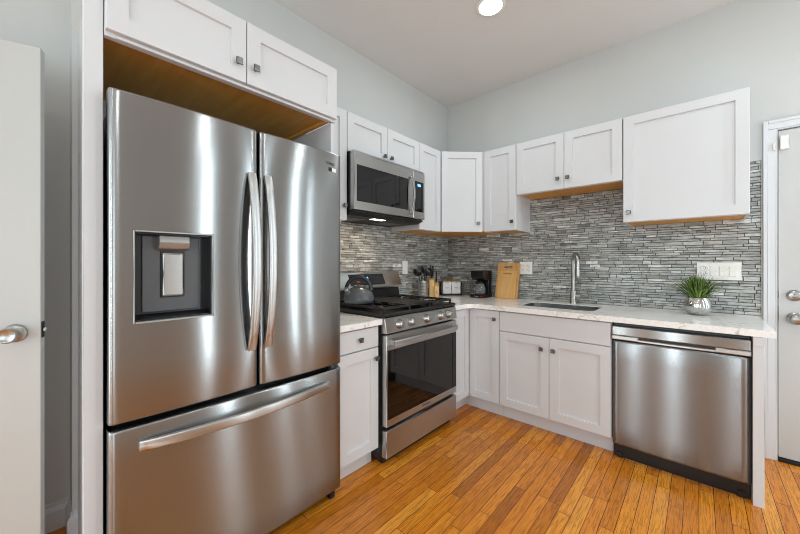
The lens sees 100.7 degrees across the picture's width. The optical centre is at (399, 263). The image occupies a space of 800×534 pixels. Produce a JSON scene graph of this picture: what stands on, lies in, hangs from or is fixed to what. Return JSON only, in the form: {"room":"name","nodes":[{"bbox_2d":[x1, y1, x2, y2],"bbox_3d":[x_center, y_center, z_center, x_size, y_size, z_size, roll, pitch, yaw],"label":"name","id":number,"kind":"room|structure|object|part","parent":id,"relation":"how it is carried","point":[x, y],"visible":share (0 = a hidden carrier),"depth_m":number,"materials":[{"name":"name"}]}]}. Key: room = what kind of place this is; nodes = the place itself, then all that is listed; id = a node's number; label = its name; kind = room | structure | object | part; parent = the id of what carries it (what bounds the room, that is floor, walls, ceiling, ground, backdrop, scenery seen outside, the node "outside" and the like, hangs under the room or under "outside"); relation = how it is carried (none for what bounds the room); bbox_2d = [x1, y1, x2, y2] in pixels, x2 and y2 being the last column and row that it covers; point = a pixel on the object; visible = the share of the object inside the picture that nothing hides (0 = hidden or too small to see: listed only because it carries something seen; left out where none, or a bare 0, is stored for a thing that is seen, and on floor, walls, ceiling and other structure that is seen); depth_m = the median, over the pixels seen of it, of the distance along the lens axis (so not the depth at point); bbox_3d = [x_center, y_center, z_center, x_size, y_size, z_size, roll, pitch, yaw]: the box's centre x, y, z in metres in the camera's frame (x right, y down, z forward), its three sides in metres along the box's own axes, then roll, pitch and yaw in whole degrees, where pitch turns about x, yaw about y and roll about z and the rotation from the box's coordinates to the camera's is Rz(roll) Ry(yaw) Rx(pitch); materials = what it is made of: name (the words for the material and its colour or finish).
{"room":"kitchen","nodes":[
{"label":"kitchen","id":0,"kind":"room"},
{"bbox_2d":[0,0,447,509],"bbox_3d":[-1.466,-0.248,1.673,0.300,2.925,5.620,0,0,42],"label":"wall","id":1,"kind":"structure","parent":0,"point":[365,89],"depth_m":1.53,"materials":[{"name":"paint"}]},
{"bbox_2d":[0,39,47,533],"bbox_3d":[-1.687,0.192,1.063,0.779,2.020,0.104,0,0,-29],"label":"door","id":2,"kind":"structure","parent":1,"relation":"in","point":[22,66],"depth_m":1.24,"materials":[{"name":"paint"}]},
{"bbox_3d":[-1.406,0.259,1.198,0.066,0.066,0.067,0,0,-29],"label":"knob","id":3,"kind":"part","parent":2,"relation":"part of","materials":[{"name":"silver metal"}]},
{"bbox_3d":[-1.373,0.254,1.275,0.002,0.060,0.024,0,0,-29],"label":"latch plate","id":4,"kind":"part","parent":2,"relation":"part of","materials":[{"name":"silver metal"}]},
{"bbox_2d":[45,496,77,533],"bbox_3d":[-2.379,1.153,0.521,0.146,0.122,2.686,0,0,42],"label":"baseboard","id":5,"kind":"structure","parent":1,"relation":"attached to","point":[58,514],"depth_m":1.50,"materials":[{"name":"white paint"}]},
{"bbox_2d":[103,0,336,139],"bbox_3d":[-0.867,-0.880,1.613,0.668,0.275,0.920,0,0,42],"label":"upper cabinet","id":6,"kind":"object","parent":1,"relation":"attached to","point":[199,56],"visible":0.98,"depth_m":1.39,"materials":[{"name":"white paint"}]},
{"bbox_3d":[-0.802,-0.887,1.236,0.020,0.261,0.445,0,0,42],"label":"door","id":7,"kind":"part","parent":6,"relation":"part of","materials":[{"name":"white paint"}]},
{"bbox_3d":[-0.661,-0.829,1.361,0.024,0.027,0.027,0,0,42],"label":"knob","id":8,"kind":"part","parent":6,"relation":"part of","materials":[{"name":"silver metal"}]},
{"bbox_3d":[-0.613,-0.829,1.415,0.024,0.027,0.027,0,0,42],"label":"knob","id":9,"kind":"part","parent":6,"relation":"part of","materials":[{"name":"silver metal"}]},
{"bbox_3d":[-0.495,-0.887,1.578,0.020,0.261,0.466,0,0,42],"label":"door","id":10,"kind":"part","parent":6,"relation":"part of","materials":[{"name":"white paint"}]},
{"bbox_2d":[292,107,347,220],"bbox_3d":[-0.565,-0.645,2.174,0.346,0.728,0.314,0,0,42],"label":"upper cabinet","id":11,"kind":"object","parent":1,"relation":"attached to","point":[340,125],"visible":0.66,"depth_m":2.16,"materials":[{"name":"white paint"}]},
{"bbox_2d":[347,111,418,170],"bbox_3d":[-0.205,-0.876,2.574,0.346,0.266,0.758,0,0,42],"label":"upper cabinet","id":12,"kind":"object","parent":1,"relation":"attached to","point":[366,136],"visible":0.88,"depth_m":2.43,"materials":[{"name":"white paint"}]},
{"bbox_3d":[-0.228,-0.875,2.340,0.018,0.261,0.375,0,0,42],"label":"door","id":13,"kind":"part","parent":12,"relation":"part of","materials":[{"name":"white paint"}]},
{"bbox_2d":[342,150,424,226],"bbox_3d":[-0.176,-0.529,2.542,0.434,0.422,0.745,0,0,42],"label":"microwave","id":14,"kind":"object","parent":12,"relation":"attached to","point":[380,192],"visible":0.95,"depth_m":2.37,"materials":[{"name":"silver metal"}]},
{"bbox_3d":[-0.112,-0.539,2.385,0.041,0.374,0.598,0,0,42],"label":"door","id":15,"kind":"part","parent":14,"relation":"part of","materials":[{"name":"silver metal"}]},
{"bbox_3d":[0.098,-0.531,2.556,0.047,0.298,0.020,0,0,42],"label":"handle","id":16,"kind":"part","parent":14,"relation":"part of","materials":[{"name":"silver metal"}]},
{"bbox_3d":[0.138,-0.539,2.662,0.041,0.374,0.146,0,0,42],"label":"control panel","id":17,"kind":"part","parent":14,"relation":"part of","materials":[{"name":"silver metal"}]},
{"bbox_3d":[0.026,-0.875,2.621,0.018,0.261,0.375,0,0,42],"label":"door","id":18,"kind":"part","parent":12,"relation":"part of","materials":[{"name":"white paint"}]},
{"bbox_2d":[340,221,447,297],"bbox_3d":[-0.135,-0.007,2.918,0.010,0.677,1.990,0,0,42],"label":"tile backsplash","id":19,"kind":"structure","parent":1,"relation":"attached to","point":[363,247],"depth_m":2.99,"materials":[{"name":"tile"}]},
{"bbox_2d":[402,261,407,273],"bbox_3d":[0.048,0.042,3.106,0.011,0.120,0.074,0,0,42],"label":"switch plate","id":20,"kind":"object","parent":1,"relation":"attached to","point":[404,263],"visible":1,"depth_m":3.10,"materials":[{"name":"white plastic"}]},
{"bbox_2d":[391,142,439,233],"bbox_3d":[0.143,-0.645,2.978,0.322,0.728,0.304,0,0,42],"label":"upper cabinet","id":21,"kind":"object","parent":1,"relation":"attached to","point":[429,157],"visible":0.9,"depth_m":2.89,"materials":[{"name":"white paint"}]},
{"bbox_3d":[0.129,-0.288,2.990,0.282,0.009,0.279,0,0,42],"label":"panel","id":22,"kind":"part","parent":21,"relation":"part of","materials":[{"name":"brown wood"}]},
{"bbox_3d":[0.255,-0.644,2.876,0.018,0.723,0.298,0,0,42],"label":"door","id":23,"kind":"part","parent":21,"relation":"part of","materials":[{"name":"white paint"}]},
{"bbox_2d":[47,404,799,533],"bbox_3d":[-0.017,1.244,0.368,4.200,0.060,5.920,0,0,42],"label":"floor","id":24,"kind":"structure","parent":0,"point":[482,471],"depth_m":1.73,"materials":[{"name":"brown wood"}]},
{"bbox_2d":[78,0,102,533],"bbox_3d":[-1.213,0.098,1.270,0.615,2.232,0.048,0,0,42],"label":"gable panel","id":25,"kind":"object","parent":24,"relation":"on","point":[90,36],"visible":1,"depth_m":1.07,"materials":[{"name":"white paint"}]},
{"bbox_3d":[-1.210,0.102,1.288,0.596,2.225,0.018,0,0,42],"label":"panel","id":26,"kind":"part","parent":25,"relation":"part of","materials":[{"name":"white paint"}]},
{"bbox_2d":[103,87,339,533],"bbox_3d":[-0.826,0.328,1.576,0.720,1.772,0.912,0,0,42],"label":"refrigerator","id":27,"kind":"object","parent":24,"relation":"on","point":[221,238],"visible":1,"depth_m":1.27,"materials":[{"name":"silver metal"}]},
{"bbox_3d":[-0.829,0.041,1.208,0.003,0.165,0.075,0,0,42],"label":"paddle frame","id":28,"kind":"part","parent":27,"relation":"part of","materials":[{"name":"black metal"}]},
{"bbox_3d":[-0.815,-0.071,1.196,0.038,0.053,0.094,0,0,42],"label":"dispenser spout","id":29,"kind":"part","parent":27,"relation":"part of","materials":[{"name":"silver metal"}]},
{"bbox_3d":[-0.775,-0.021,1.236,0.071,1.075,0.474,0,0,42],"label":"door","id":30,"kind":"part","parent":27,"relation":"part of","materials":[{"name":"silver metal"}]},
{"bbox_3d":[-0.628,0.848,1.398,0.074,0.620,0.912,0,0,42],"label":"freezer drawer","id":31,"kind":"part","parent":27,"relation":"part of","materials":[{"name":"silver metal"}]},
{"bbox_3d":[-0.588,0.602,1.353,0.067,0.036,0.751,0,0,42],"label":"drawer handle","id":32,"kind":"part","parent":27,"relation":"part of","materials":[{"name":"silver metal"}]},
{"bbox_3d":[-0.592,-0.007,1.349,0.066,0.729,0.034,0,0,42],"label":"door handle","id":33,"kind":"part","parent":27,"relation":"part of","materials":[{"name":"silver metal"}]},
{"bbox_3d":[-0.546,-0.007,1.400,0.066,0.729,0.034,0,0,42],"label":"door handle","id":34,"kind":"part","parent":27,"relation":"part of","materials":[{"name":"silver metal"}]},
{"bbox_3d":[-0.468,-0.021,1.577,0.071,1.075,0.430,0,0,42],"label":"door","id":35,"kind":"part","parent":27,"relation":"part of","materials":[{"name":"silver metal"}]},
{"bbox_2d":[293,123,333,152],"bbox_3d":[-0.582,0.236,1.960,0.607,1.955,0.023,0,0,42],"label":"gable panel","id":36,"kind":"object","parent":24,"relation":"on","point":[322,138],"visible":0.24,"depth_m":1.80,"materials":[{"name":"white paint"}]},
{"bbox_2d":[334,326,379,478],"bbox_3d":[-0.449,0.790,2.071,0.655,0.847,0.312,0,0,42],"label":"base cabinet","id":37,"kind":"object","parent":24,"relation":"on","point":[359,358],"visible":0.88,"depth_m":1.87,"materials":[{"name":"white paint"}]},
{"bbox_3d":[-0.234,0.434,1.870,0.018,0.116,0.297,0,0,42],"label":"drawer","id":38,"kind":"part","parent":37,"relation":"part of","materials":[{"name":"white paint"}]},
{"bbox_2d":[340,312,381,332],"bbox_3d":[-0.451,0.348,2.072,0.654,0.035,0.315,0,0,42],"label":"countertop","id":39,"kind":"structure","parent":37,"relation":"on","point":[348,322],"depth_m":1.91,"materials":[{"name":"white stone"}]},
{"bbox_2d":[340,271,457,462],"bbox_3d":[-0.050,0.642,2.443,0.733,1.145,0.767,0,0,42],"label":"gas range","id":40,"kind":"object","parent":24,"relation":"on","point":[417,335],"visible":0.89,"depth_m":2.18,"materials":[{"name":"silver metal"}]},
{"bbox_2d":[343,275,373,303],"bbox_3d":[-0.280,0.175,2.250,0.211,0.189,0.211,0,0,-13],"label":"tea kettle","id":41,"kind":"object","parent":40,"relation":"on","point":[357,294],"visible":1,"depth_m":2.18,"materials":[{"name":"metal"}]},
{"bbox_3d":[-0.280,0.133,2.250,0.147,0.105,0.142,0,0,42],"label":"handle","id":42,"kind":"part","parent":41,"relation":"part of","materials":[{"name":"black plastic"}]},
{"bbox_3d":[-0.291,0.253,2.660,0.085,0.097,0.765,0,0,42],"label":"vent panel","id":43,"kind":"part","parent":40,"relation":"part of","materials":[{"name":"black metal"}]},
{"bbox_2d":[340,302,455,317],"bbox_3d":[-0.077,0.315,2.467,0.660,0.026,0.767,0,0,42],"label":"cooktop","id":44,"kind":"object","parent":40,"relation":"in","point":[428,308],"depth_m":2.19,"materials":[{"name":"black metal"}]},
{"bbox_3d":[0.006,0.376,2.036,0.042,0.060,0.060,0,0,42],"label":"knob","id":45,"kind":"part","parent":40,"relation":"part of","materials":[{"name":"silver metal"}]},
{"bbox_3d":[0.080,0.376,2.118,0.042,0.060,0.060,0,0,42],"label":"knob","id":46,"kind":"part","parent":40,"relation":"part of","materials":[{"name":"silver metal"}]},
{"bbox_3d":[0.160,0.704,2.254,0.043,0.545,0.761,0,0,42],"label":"oven door","id":47,"kind":"part","parent":40,"relation":"part of","materials":[{"name":"black glass"}]},
{"bbox_3d":[0.159,1.081,2.255,0.041,0.161,0.761,0,0,42],"label":"drawer","id":48,"kind":"part","parent":40,"relation":"part of","materials":[{"name":"silver metal"}]},
{"bbox_3d":[0.160,0.375,2.254,0.046,0.092,0.767,0,0,42],"label":"control panel","id":49,"kind":"part","parent":40,"relation":"part of","materials":[{"name":"silver metal"}]},
{"bbox_3d":[0.194,0.476,2.213,0.062,0.034,0.689,0,0,42],"label":"handle","id":50,"kind":"part","parent":40,"relation":"part of","materials":[{"name":"silver metal"}]},
{"bbox_3d":[0.191,0.376,2.240,0.042,0.060,0.060,0,0,42],"label":"knob","id":51,"kind":"part","parent":40,"relation":"part of","materials":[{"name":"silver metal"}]},
{"bbox_3d":[0.299,0.376,2.361,0.042,0.060,0.060,0,0,42],"label":"knob","id":52,"kind":"part","parent":40,"relation":"part of","materials":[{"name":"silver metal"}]},
{"bbox_3d":[0.368,0.376,2.437,0.042,0.060,0.060,0,0,42],"label":"knob","id":53,"kind":"part","parent":40,"relation":"part of","materials":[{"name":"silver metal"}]},
{"bbox_2d":[452,308,502,415],"bbox_3d":[0.560,0.790,3.014,0.893,0.847,0.893,0,0,42],"label":"base cabinet","id":54,"kind":"object","parent":24,"relation":"on","point":[477,333],"visible":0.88,"depth_m":2.68,"materials":[{"name":"white paint"}]},
{"bbox_3d":[0.480,0.737,2.663,0.018,0.722,0.256,0,0,42],"label":"door","id":55,"kind":"part","parent":54,"relation":"part of","materials":[{"name":"white paint"}]},
{"bbox_3d":[0.677,0.737,2.673,0.258,0.722,0.018,0,0,42],"label":"door","id":56,"kind":"part","parent":54,"relation":"part of","materials":[{"name":"white paint"}]},
{"bbox_2d":[425,294,775,338],"bbox_3d":[1.093,0.348,2.535,2.326,0.035,0.892,0,0,42],"label":"countertop","id":57,"kind":"structure","parent":54,"relation":"on","point":[736,324],"depth_m":2.14,"materials":[{"name":"white stone"}]},
{"bbox_2d":[418,280,427,295],"bbox_3d":[0.215,0.248,3.127,0.095,0.166,0.095,0,0,42],"label":"utensil holder","id":58,"kind":"object","parent":57,"relation":"on","point":[422,285],"visible":0.86,"depth_m":3.09,"materials":[{"name":"silver metal"}]},
{"bbox_2d":[413,268,421,280],"bbox_3d":[0.183,0.184,3.096,0.113,0.283,0.053,0,0,-26],"label":"ladle","id":59,"kind":"object","parent":58,"relation":"in","point":[417,272],"visible":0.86,"depth_m":3.08,"materials":[{"name":"black plastic"}]},
{"bbox_2d":[422,265,427,280],"bbox_3d":[0.230,0.171,3.089,0.048,0.308,0.042,0,0,-37],"label":"serving spoon","id":60,"kind":"object","parent":58,"relation":"in","point":[424,267],"visible":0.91,"depth_m":3.08,"materials":[{"name":"black plastic"}]},
{"bbox_2d":[425,268,431,280],"bbox_3d":[0.251,0.184,3.138,0.108,0.284,0.046,0,0,-17],"label":"slotted spoon","id":61,"kind":"object","parent":58,"relation":"in","point":[429,271],"visible":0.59,"depth_m":3.13,"materials":[{"name":"black plastic"}]},
{"bbox_2d":[429,276,438,296],"bbox_3d":[0.332,0.229,3.247,0.092,0.204,0.113,0,0,4],"label":"knife block","id":62,"kind":"object","parent":57,"relation":"on","point":[433,286],"visible":0.88,"depth_m":3.21,"materials":[{"name":"brown wood"}]},
{"bbox_2d":[440,282,462,295],"bbox_3d":[0.529,0.262,3.441,0.216,0.137,0.114,0,0,-3],"label":"stand","id":63,"kind":"object","parent":57,"relation":"on","point":[440,282],"visible":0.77,"depth_m":3.40,"materials":[{"name":"metal"}]},
{"bbox_2d":[441,280,451,293],"bbox_3d":[0.482,0.249,3.439,0.093,0.136,0.089,0,0,-3],"label":"canister","id":64,"kind":"object","parent":63,"relation":"on","point":[446,285],"visible":1,"depth_m":3.40,"materials":[{"name":"white ceramic"}]},
{"bbox_2d":[451,280,460,293],"bbox_3d":[0.576,0.249,3.444,0.093,0.136,0.089,0,0,-3],"label":"canister","id":65,"kind":"object","parent":63,"relation":"on","point":[456,284],"visible":0.91,"depth_m":3.40,"materials":[{"name":"white ceramic"}]},
{"bbox_2d":[470,270,491,297],"bbox_3d":[0.780,0.202,3.210,0.144,0.258,0.200,0,0,42],"label":"coffee maker","id":66,"kind":"object","parent":57,"relation":"on","point":[482,287],"visible":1,"depth_m":3.17,"materials":[{"name":"black plastic"}]},
{"bbox_2d":[496,271,516,298],"bbox_3d":[1.005,0.202,3.120,0.178,0.259,0.067,0,0,42],"label":"cutting board","id":67,"kind":"object","parent":57,"relation":"on","point":[506,288],"visible":1,"depth_m":3.11,"materials":[{"name":"brown wood"}]},
{"bbox_2d":[495,263,520,298],"bbox_3d":[1.019,0.166,3.141,0.217,0.331,0.086,0,0,42],"label":"cutting board","id":68,"kind":"object","parent":57,"relation":"on","point":[501,266],"visible":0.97,"depth_m":3.14,"materials":[{"name":"brown wood"}]},
{"bbox_2d":[524,303,598,310],"bbox_3d":[1.240,0.443,2.570,0.518,0.210,0.333,0,0,42],"label":"sink","id":69,"kind":"object","parent":57,"relation":"in","point":[548,305],"visible":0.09,"depth_m":2.70,"materials":[{"name":"silver metal"}]},
{"bbox_2d":[570,252,589,303],"bbox_3d":[1.413,0.121,2.663,0.145,0.420,0.154,0,0,-28],"label":"faucet","id":70,"kind":"object","parent":57,"relation":"on","point":[575,265],"visible":1,"depth_m":2.70,"materials":[{"name":"silver metal"}]},
{"bbox_3d":[1.406,0.069,2.660,0.029,0.315,0.164,0,0,15],"label":"spout","id":71,"kind":"part","parent":70,"relation":"part of","materials":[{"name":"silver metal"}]},
{"bbox_3d":[1.472,0.273,2.671,0.040,0.034,0.113,0,0,-37],"label":"lever handle","id":72,"kind":"part","parent":70,"relation":"part of","materials":[{"name":"silver metal"}]},
{"bbox_2d":[683,297,712,314],"bbox_3d":[1.918,0.276,2.138,0.140,0.110,0.140,0,0,42],"label":"pot","id":73,"kind":"object","parent":57,"relation":"on","point":[692,305],"depth_m":2.09,"materials":[{"name":"silver metal"}]},
{"bbox_2d":[667,273,732,314],"bbox_3d":[1.911,0.195,2.139,0.370,0.273,0.353,0,0,22],"label":"potted grass","id":74,"kind":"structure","parent":57,"relation":"on","point":[697,301],"depth_m":2.10,"materials":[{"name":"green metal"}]},
{"bbox_2d":[499,311,613,451],"bbox_3d":[1.250,0.790,2.553,0.744,0.847,0.655,0,0,42],"label":"base cabinet","id":75,"kind":"object","parent":24,"relation":"on","point":[555,373],"visible":0.91,"depth_m":2.29,"materials":[{"name":"white paint"}]},
{"bbox_3d":[0.914,0.814,2.460,0.367,0.569,0.018,0,0,42],"label":"door","id":76,"kind":"part","parent":75,"relation":"part of","materials":[{"name":"white paint"}]},
{"bbox_3d":[1.190,0.814,2.211,0.369,0.569,0.018,0,0,42],"label":"door","id":77,"kind":"part","parent":75,"relation":"part of","materials":[{"name":"white paint"}]},
{"bbox_2d":[612,322,751,498],"bbox_3d":[1.753,0.796,2.099,0.603,0.835,0.619,0,0,42],"label":"dishwasher","id":78,"kind":"object","parent":24,"relation":"on","point":[681,398],"visible":1,"depth_m":1.84,"materials":[{"name":"silver metal"}]},
{"bbox_3d":[1.561,0.461,1.887,0.603,0.029,0.045,0,0,42],"label":"pocket handle","id":79,"kind":"part","parent":78,"relation":"part of","materials":[{"name":"silver metal"}]},
{"bbox_3d":[1.742,1.169,2.087,0.597,0.090,0.512,0,0,42],"label":"kick plate","id":80,"kind":"part","parent":78,"relation":"part of","materials":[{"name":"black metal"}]},
{"bbox_2d":[750,336,764,508],"bbox_3d":[1.996,0.790,1.885,0.040,0.847,0.649,0,0,42],"label":"end panel","id":81,"kind":"object","parent":24,"relation":"on","point":[757,486],"visible":0.74,"depth_m":1.65,"materials":[{"name":"white paint"}]},
{"bbox_2d":[274,0,735,107],"bbox_3d":[-0.017,-1.751,0.368,4.200,0.080,5.920,0,0,42],"label":"ceiling","id":82,"kind":"structure","parent":0,"point":[452,54],"depth_m":2.44,"materials":[{"name":"paint"}]},
{"bbox_2d":[476,0,505,16],"bbox_3d":[0.603,-1.706,2.206,0.192,0.010,0.192,0,0,42],"label":"recessed light","id":83,"kind":"object","parent":82,"relation":"in","point":[484,8],"visible":1,"depth_m":2.21,"materials":[{"name":"white plastic"}]},
{"bbox_2d":[448,0,799,318],"bbox_3d":[1.859,-0.248,2.562,4.050,2.925,0.150,0,0,42],"label":"wall","id":84,"kind":"structure","parent":0,"point":[738,44],"depth_m":2.42,"materials":[{"name":"paint"}]},
{"bbox_2d":[419,151,494,236],"bbox_3d":[0.550,-0.645,3.222,0.600,0.727,0.600,0,0,42],"label":"upper cabinet","id":85,"kind":"object","parent":84,"relation":"attached to","point":[461,173],"visible":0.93,"depth_m":3.00,"materials":[{"name":"white paint"}]},
{"bbox_3d":[0.549,-0.287,3.229,0.586,0.011,0.586,0,0,42],"label":"panel","id":86,"kind":"part","parent":85,"relation":"part of","materials":[{"name":"brown wood"}]},
{"bbox_3d":[0.561,-0.644,3.000,0.372,0.723,0.011,0,0,-3],"label":"door","id":87,"kind":"part","parent":85,"relation":"part of","materials":[{"name":"white paint"}]},
{"bbox_2d":[484,144,529,233],"bbox_3d":[0.969,-0.645,3.015,0.297,0.728,0.346,0,0,42],"label":"upper cabinet","id":88,"kind":"object","parent":84,"relation":"attached to","point":[505,212],"visible":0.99,"depth_m":2.91,"materials":[{"name":"white paint"}]},
{"bbox_3d":[0.876,-0.644,2.910,0.291,0.723,0.018,0,0,42],"label":"door","id":89,"kind":"part","parent":88,"relation":"part of","materials":[{"name":"white paint"}]},
{"bbox_3d":[0.989,-0.288,3.038,0.272,0.009,0.282,0,0,42],"label":"panel","id":90,"kind":"part","parent":88,"relation":"part of","materials":[{"name":"brown wood"}]},
{"bbox_2d":[520,262,531,273],"bbox_3d":[1.164,0.044,3.066,0.118,0.116,0.010,0,0,42],"label":"outlet plate","id":91,"kind":"object","parent":84,"relation":"attached to","point":[526,267],"visible":1,"depth_m":3.06,"materials":[{"name":"white plastic"}]},
{"bbox_2d":[516,118,622,200],"bbox_3d":[1.360,-0.791,2.662,0.753,0.435,0.346,0,0,42],"label":"upper cabinet","id":92,"kind":"object","parent":84,"relation":"attached to","point":[589,159],"visible":0.98,"depth_m":2.53,"materials":[{"name":"white paint"}]},
{"bbox_3d":[1.127,-0.791,2.684,0.373,0.430,0.018,0,0,42],"label":"door","id":93,"kind":"part","parent":92,"relation":"part of","materials":[{"name":"white paint"}]},
{"bbox_3d":[1.381,-0.581,2.685,0.728,0.009,0.282,0,0,42],"label":"panel","id":94,"kind":"part","parent":92,"relation":"part of","materials":[{"name":"brown wood"}]},
{"bbox_3d":[1.406,-0.791,2.432,0.373,0.430,0.018,0,0,42],"label":"door","id":95,"kind":"part","parent":92,"relation":"part of","materials":[{"name":"white paint"}]},
{"bbox_2d":[448,160,760,315],"bbox_3d":[1.396,-0.158,2.870,2.349,0.977,0.010,0,0,42],"label":"tile backsplash","id":96,"kind":"structure","parent":84,"relation":"attached to","point":[621,264],"depth_m":2.60,"materials":[{"name":"tile"}]},
{"bbox_2d":[623,87,749,225],"bbox_3d":[1.869,-0.645,2.204,0.609,0.728,0.346,0,0,42],"label":"upper cabinet","id":97,"kind":"object","parent":84,"relation":"attached to","point":[687,161],"visible":1,"depth_m":2.07,"materials":[{"name":"white paint"}]},
{"bbox_3d":[1.890,-0.288,2.226,0.584,0.009,0.282,0,0,42],"label":"panel","id":98,"kind":"part","parent":97,"relation":"part of","materials":[{"name":"brown wood"}]},
{"bbox_2d":[697,262,741,279],"bbox_3d":[2.119,0.054,2.205,0.210,0.116,0.011,0,0,42],"label":"switch plate","id":99,"kind":"object","parent":84,"relation":"attached to","point":[720,270],"visible":0.95,"depth_m":2.20,"materials":[{"name":"white plastic"}]},
{"bbox_2d":[701,266,707,275],"bbox_3d":[2.065,0.053,2.251,0.033,0.064,0.006,0,0,42],"label":"outlet","id":100,"kind":"object","parent":99,"relation":"attached to","point":[704,269],"depth_m":2.25,"materials":[{"name":"white plastic"}]},
{"bbox_2d":[763,115,799,460],"bbox_3d":[2.670,0.167,1.803,0.958,2.095,0.151,0,0,42],"label":"trim","id":101,"kind":"structure","parent":84,"relation":"attached to","point":[771,128],"depth_m":2.05,"materials":[{"name":"white paint"}]},
{"bbox_2d":[778,127,799,466],"bbox_3d":[2.632,0.200,1.762,0.834,2.028,0.122,0,0,42],"label":"door","id":102,"kind":"structure","parent":84,"relation":"in","point":[788,159],"depth_m":2.02,"materials":[{"name":"paint"}]},
{"bbox_2d":[780,134,788,149],"bbox_3d":[2.341,-0.736,2.019,0.036,0.084,0.026,0,0,42],"label":"sensor","id":103,"kind":"object","parent":102,"relation":"attached to","point":[784,139],"visible":1,"depth_m":2.01,"materials":[{"name":"white plastic"}]},
{"bbox_3d":[2.358,0.334,1.974,0.070,0.070,0.070,0,0,42],"label":"knob","id":104,"kind":"part","parent":102,"relation":"part of","materials":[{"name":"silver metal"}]}
]}

